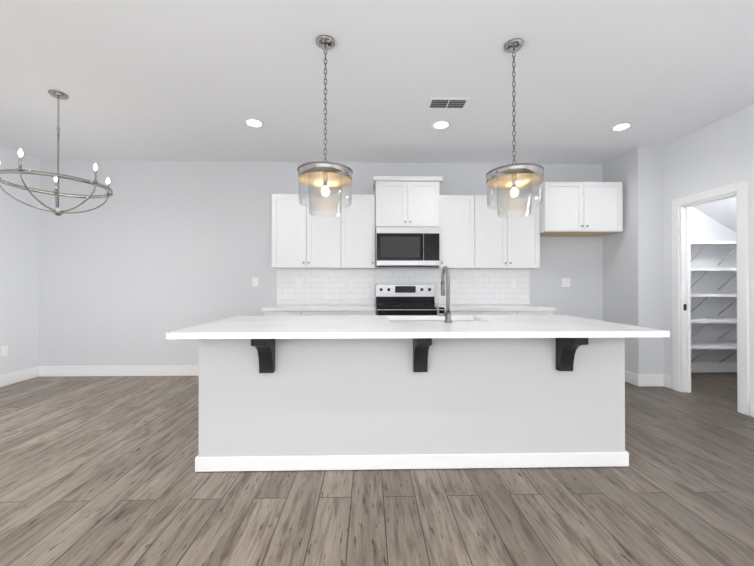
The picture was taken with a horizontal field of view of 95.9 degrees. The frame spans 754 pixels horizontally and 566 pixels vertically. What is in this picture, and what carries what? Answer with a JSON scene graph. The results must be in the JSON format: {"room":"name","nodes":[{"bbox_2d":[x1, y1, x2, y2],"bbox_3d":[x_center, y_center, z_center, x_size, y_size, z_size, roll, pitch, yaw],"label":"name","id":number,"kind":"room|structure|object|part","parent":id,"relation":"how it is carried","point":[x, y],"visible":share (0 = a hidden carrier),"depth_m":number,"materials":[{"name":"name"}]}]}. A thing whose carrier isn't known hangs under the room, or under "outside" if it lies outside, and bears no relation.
{"room":"kitchen","nodes":[
{"label":"kitchen","id":0,"kind":"room"},
{"bbox_2d":[0,145,39,374],"bbox_3d":[-4.318,-0.216,0.258,0.100,2.800,8.280,0,0,-1],"label":"wall","id":1,"kind":"structure","parent":0,"point":[19,277],"depth_m":4.15,"materials":[{"name":"white paint"}]},
{"bbox_2d":[1,345,7,355],"bbox_3d":[-4.349,0.793,3.973,0.008,0.115,0.075,0,0,-1],"label":"outlet","id":2,"kind":"object","parent":1,"relation":"attached to","point":[4,350],"visible":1,"depth_m":3.97,"materials":[{"name":"white plastic"}]},
{"bbox_2d":[0,366,38,386],"bbox_3d":[-4.261,1.117,0.303,0.016,0.135,8.180,0,0,-1],"label":"baseboard","id":3,"kind":"structure","parent":1,"relation":"attached to","point":[17,377],"depth_m":4.12,"materials":[{"name":"white wood"}]},
{"bbox_2d":[0,372,753,565],"bbox_3d":[0.400,1.215,0.411,9.540,0.060,8.380,0,0,-1],"label":"floor","id":4,"kind":"structure","parent":0,"point":[97,470],"depth_m":1.88,"materials":[{"name":"brown wood"}]},
{"bbox_2d":[264,312,344,315],"bbox_3d":[-0.833,0.764,4.159,0.897,0.880,0.629,0,0,-1],"label":"base cabinet","id":5,"kind":"object","parent":4,"relation":"on","point":[265,313],"depth_m":3.85,"materials":[{"name":"white wood"}]},
{"bbox_2d":[261,304,375,311],"bbox_3d":[-0.664,0.303,4.158,1.286,0.037,0.643,0,0,-1],"label":"countertop","id":6,"kind":"structure","parent":5,"relation":"on","point":[279,307],"depth_m":3.88,"materials":[{"name":"white stone"}]},
{"bbox_2d":[345,312,375,314],"bbox_3d":[-0.261,0.764,4.172,0.476,0.880,0.629,0,0,-1],"label":"base cabinet","id":7,"kind":"object","parent":4,"relation":"on","point":[346,313],"depth_m":3.86,"materials":[{"name":"white wood"}]},
{"bbox_2d":[174,338,628,471],"bbox_3d":[0.238,0.753,2.447,2.782,0.883,0.918,0,0,-1],"label":"kitchen island","id":8,"kind":"object","parent":4,"relation":"on","point":[446,390],"depth_m":2.19,"materials":[{"name":"grey paint"}]},
{"bbox_2d":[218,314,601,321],"bbox_3d":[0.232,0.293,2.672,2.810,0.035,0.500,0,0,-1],"label":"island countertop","id":9,"kind":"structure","parent":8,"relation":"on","point":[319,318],"depth_m":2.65,"materials":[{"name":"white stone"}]},
{"bbox_2d":[390,318,477,321],"bbox_3d":[0.448,0.415,2.636,0.752,0.233,0.432,0,0,-1],"label":"sink","id":10,"kind":"object","parent":9,"relation":"in","point":[391,319],"depth_m":2.84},
{"bbox_2d":[166,322,669,337],"bbox_3d":[0.244,0.291,2.157,2.810,0.035,0.530,0,0,-1],"label":"island countertop","id":11,"kind":"structure","parent":8,"relation":"on","point":[211,329],"depth_m":1.95,"materials":[{"name":"white stone"}]},
{"bbox_2d":[376,284,443,314],"bbox_3d":[0.374,0.609,4.116,0.768,1.190,0.717,0,0,-1],"label":"range","id":12,"kind":"object","parent":4,"relation":"on","point":[405,299],"visible":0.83,"depth_m":4.40,"materials":[{"name":"silver metal"}]},
{"bbox_2d":[444,308,524,314],"bbox_3d":[1.213,0.765,4.206,0.894,0.880,0.629,0,0,-1],"label":"base cabinet","id":13,"kind":"object","parent":4,"relation":"on","point":[452,313],"depth_m":3.90,"materials":[{"name":"white wood"}]},
{"bbox_2d":[439,304,555,311],"bbox_3d":[1.404,0.303,4.206,1.276,0.037,0.643,0,0,-1],"label":"countertop","id":14,"kind":"structure","parent":13,"relation":"on","point":[465,307],"depth_m":3.91,"materials":[{"name":"white stone"}]},
{"bbox_2d":[525,312,552,314],"bbox_3d":[1.783,0.765,4.220,0.475,0.880,0.629,0,0,-1],"label":"base cabinet","id":15,"kind":"object","parent":4,"relation":"on","point":[526,313],"depth_m":3.91,"materials":[{"name":"white wood"}]},
{"bbox_2d":[0,0,753,163],"bbox_3d":[0.400,-1.645,0.425,9.540,0.060,8.380,0,0,-1],"label":"ceiling","id":16,"kind":"structure","parent":0,"point":[168,80],"depth_m":2.66,"materials":[{"name":"white paint"}]},
{"bbox_2d":[0,90,112,215],"bbox_3d":[-2.691,-1.085,2.874,0.750,1.034,0.751,0,0,-1],"label":"chandelier","id":17,"kind":"object","parent":16,"relation":"hanging from","point":[20,170],"visible":1,"depth_m":2.85,"materials":[{"name":"silver metal"}]},
{"bbox_2d":[244,118,263,127],"bbox_3d":[-1.225,-1.595,3.398,0.184,0.008,0.184,0,0,-1],"label":"recessed light","id":18,"kind":"object","parent":16,"relation":"in","point":[253,122],"visible":1,"depth_m":3.38,"materials":[{"name":"white plastic"}]},
{"bbox_2d":[297,35,352,216],"bbox_3d":[-0.343,-1.031,2.260,0.364,1.147,0.364,0,0,-1],"label":"pendant light","id":19,"kind":"object","parent":16,"relation":"hanging from","point":[324,175],"visible":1,"depth_m":2.24,"materials":[{"name":"silver metal"}]},
{"bbox_3d":[-0.343,-0.594,2.258,0.348,0.273,0.348,0,0,-1],"label":"glass","id":20,"kind":"part","parent":19,"relation":"part of","materials":[{"name":"clear glass"}]},
{"bbox_3d":[-0.343,-0.609,2.258,0.046,0.060,0.046,0,0,-1],"label":"bulb","id":21,"kind":"part","parent":19,"relation":"part of","materials":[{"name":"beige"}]},
{"bbox_2d":[432,120,449,129],"bbox_3d":[0.646,-1.595,3.442,0.184,0.008,0.184,0,0,-1],"label":"recessed light","id":22,"kind":"object","parent":16,"relation":"in","point":[441,124],"visible":1,"depth_m":3.43,"materials":[{"name":"white plastic"}]},
{"bbox_2d":[426,97,470,109],"bbox_3d":[0.629,-1.595,3.031,0.360,0.013,0.190,0,0,-1],"label":"ceiling vent","id":23,"kind":"object","parent":16,"relation":"in","point":[454,103],"visible":1,"depth_m":3.01,"materials":[{"name":"white metal"}]},
{"bbox_2d":[486,38,543,217],"bbox_3d":[0.922,-1.031,2.290,0.364,1.147,0.364,0,0,-1],"label":"pendant light","id":24,"kind":"object","parent":16,"relation":"hanging from","point":[513,177],"visible":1,"depth_m":2.27,"materials":[{"name":"silver metal"}]},
{"bbox_3d":[0.922,-0.609,2.288,0.046,0.060,0.046,0,0,-1],"label":"bulb","id":25,"kind":"part","parent":24,"relation":"part of","materials":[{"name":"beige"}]},
{"bbox_3d":[0.922,-0.594,2.288,0.348,0.273,0.348,0,0,-1],"label":"glass","id":26,"kind":"part","parent":24,"relation":"part of","materials":[{"name":"clear glass"}]},
{"bbox_2d":[610,123,631,130],"bbox_3d":[2.499,-1.595,3.485,0.184,0.008,0.184,0,0,-1],"label":"recessed light","id":27,"kind":"object","parent":16,"relation":"in","point":[621,127],"visible":1,"depth_m":3.48,"materials":[{"name":"white plastic"}]},
{"bbox_2d":[39,160,736,365],"bbox_3d":[0.304,-0.194,4.557,9.540,2.800,0.100,0,0,-1],"label":"wall","id":28,"kind":"structure","parent":0,"point":[141,262],"depth_m":4.44,"materials":[{"name":"white paint"}]},
{"bbox_2d":[39,365,198,376],"bbox_3d":[-2.836,1.138,4.419,3.024,0.135,0.016,0,0,-1],"label":"baseboard","id":29,"kind":"structure","parent":28,"relation":"attached to","point":[137,370],"depth_m":4.40,"materials":[{"name":"white wood"}]},
{"bbox_2d":[252,277,257,285],"bbox_3d":[-1.595,-0.015,4.457,0.075,0.115,0.008,0,0,-1],"label":"light switch","id":30,"kind":"object","parent":28,"relation":"attached to","point":[254,281],"visible":1,"depth_m":4.46,"materials":[{"name":"white plastic"}]},
{"bbox_2d":[272,194,348,271],"bbox_3d":[-0.836,-0.635,4.316,0.898,0.900,0.329,0,0,-1],"label":"upper cabinet","id":31,"kind":"object","parent":28,"relation":"attached to","point":[302,241],"depth_m":4.16,"materials":[{"name":"white wood"}]},
{"bbox_2d":[345,194,376,271],"bbox_3d":[-0.264,-0.635,4.329,0.478,0.900,0.329,0,0,-1],"label":"upper cabinet","id":32,"kind":"object","parent":28,"relation":"attached to","point":[359,230],"depth_m":4.18,"materials":[{"name":"white wood"}]},
{"bbox_2d":[277,269,529,304],"bbox_3d":[0.360,0.051,4.501,3.350,0.467,0.008,0,0,-1],"label":"backsplash","id":33,"kind":"structure","parent":28,"relation":"attached to","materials":[{"name":"tile"}]},
{"bbox_2d":[451,280,455,288],"bbox_3d":[1.015,0.016,4.508,0.075,0.115,0.008,0,0,-1],"label":"outlet","id":34,"kind":"object","parent":33,"relation":"attached to","point":[453,284],"visible":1,"depth_m":4.51,"materials":[{"name":"white plastic"}]},
{"bbox_2d":[373,176,440,227],"bbox_3d":[0.369,-0.986,4.321,0.778,0.610,0.379,0,0,-1],"label":"upper cabinet","id":35,"kind":"object","parent":28,"relation":"attached to","point":[398,201],"depth_m":4.14,"materials":[{"name":"white wood"}]},
{"bbox_2d":[376,227,439,266],"bbox_3d":[0.370,-0.441,4.288,0.768,0.469,0.440,0,0,-1],"label":"microwave","id":36,"kind":"object","parent":35,"relation":"attached to","point":[407,246],"visible":1,"depth_m":4.09,"materials":[{"name":"silver metal"}]},
{"bbox_2d":[433,195,480,271],"bbox_3d":[1.011,-0.635,4.359,0.500,0.900,0.329,0,0,-1],"label":"upper cabinet","id":37,"kind":"object","parent":28,"relation":"attached to","point":[460,230],"depth_m":4.20,"materials":[{"name":"white wood"}]},
{"bbox_2d":[473,192,540,271],"bbox_3d":[1.580,-0.635,4.372,0.873,0.900,0.329,0,0,-1],"label":"upper cabinet","id":38,"kind":"object","parent":28,"relation":"attached to","point":[487,255],"depth_m":4.22,"materials":[{"name":"white wood"}]},
{"bbox_2d":[561,278,569,286],"bbox_3d":[2.524,-0.004,4.553,0.125,0.115,0.008,0,0,-1],"label":"outlet","id":39,"kind":"object","parent":28,"relation":"attached to","point":[565,282],"visible":1,"depth_m":4.55,"materials":[{"name":"white plastic"}]},
{"bbox_2d":[532,182,622,235],"bbox_3d":[2.501,-0.925,4.340,0.954,0.600,0.439,0,0,-1],"label":"upper cabinet","id":40,"kind":"object","parent":28,"relation":"attached to","point":[567,208],"depth_m":4.13,"materials":[{"name":"white wood"}]},
{"bbox_2d":[691,362,736,372],"bbox_3d":[4.204,1.139,4.583,1.540,0.135,0.016,0,0,-1],"label":"baseboard","id":41,"kind":"structure","parent":28,"relation":"attached to","point":[704,367],"depth_m":4.58,"materials":[{"name":"white wood"}]},
{"bbox_2d":[603,146,663,374],"bbox_3d":[3.241,-0.196,4.275,0.400,2.800,0.600,0,0,-1],"label":"wall block","id":42,"kind":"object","parent":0,"point":[633,284],"visible":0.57,"depth_m":3.98,"materials":[{"name":"white paint"}]},
{"bbox_2d":[625,370,639,386],"bbox_3d":[3.033,1.137,4.255,0.016,0.135,0.616,0,0,-1],"label":"baseboard","id":43,"kind":"structure","parent":42,"relation":"attached to","point":[632,378],"depth_m":4.04,"materials":[{"name":"white wood"}]},
{"bbox_2d":[640,375,663,386],"bbox_3d":[3.190,1.135,3.959,0.284,0.135,0.016,0,0,-1],"label":"baseboard","id":44,"kind":"structure","parent":42,"relation":"attached to","point":[650,380],"depth_m":3.95,"materials":[{"name":"white wood"}]},
{"bbox_2d":[663,104,753,415],"bbox_3d":[3.486,-0.216,0.190,0.100,2.800,7.580,0,0,-1],"label":"wall","id":45,"kind":"structure","parent":0,"point":[717,154],"depth_m":3.44,"materials":[{"name":"white paint"}]},
{"bbox_2d":[663,375,671,388],"bbox_3d":[3.341,1.135,3.913,0.016,0.135,0.115,0,0,-1],"label":"baseboard","id":46,"kind":"structure","parent":45,"relation":"attached to","point":[667,381],"depth_m":3.90,"materials":[{"name":"white wood"}]},
{"bbox_2d":[672,180,748,414],"bbox_3d":[3.410,0.133,3.465,0.136,2.135,0.765,0,0,-1],"label":"door frame","id":47,"kind":"structure","parent":45,"relation":"attached to","point":[681,291],"depth_m":3.73,"materials":[{"name":"white wood"}]},
{"bbox_2d":[750,401,753,416],"bbox_3d":[3.439,1.114,-0.273,0.016,0.135,6.670,0,0,-1],"label":"baseboard","id":48,"kind":"structure","parent":45,"relation":"attached to","point":[751,409],"depth_m":3.04,"materials":[{"name":"white wood"}]},
{"bbox_2d":[694,197,736,232],"bbox_3d":[4.226,-1.113,3.688,1.533,0.968,1.826,0,0,-1],"label":"soffit","id":49,"kind":"structure","parent":0,"point":[723,212],"depth_m":4.43,"materials":[{"name":"white paint"}]}
]}

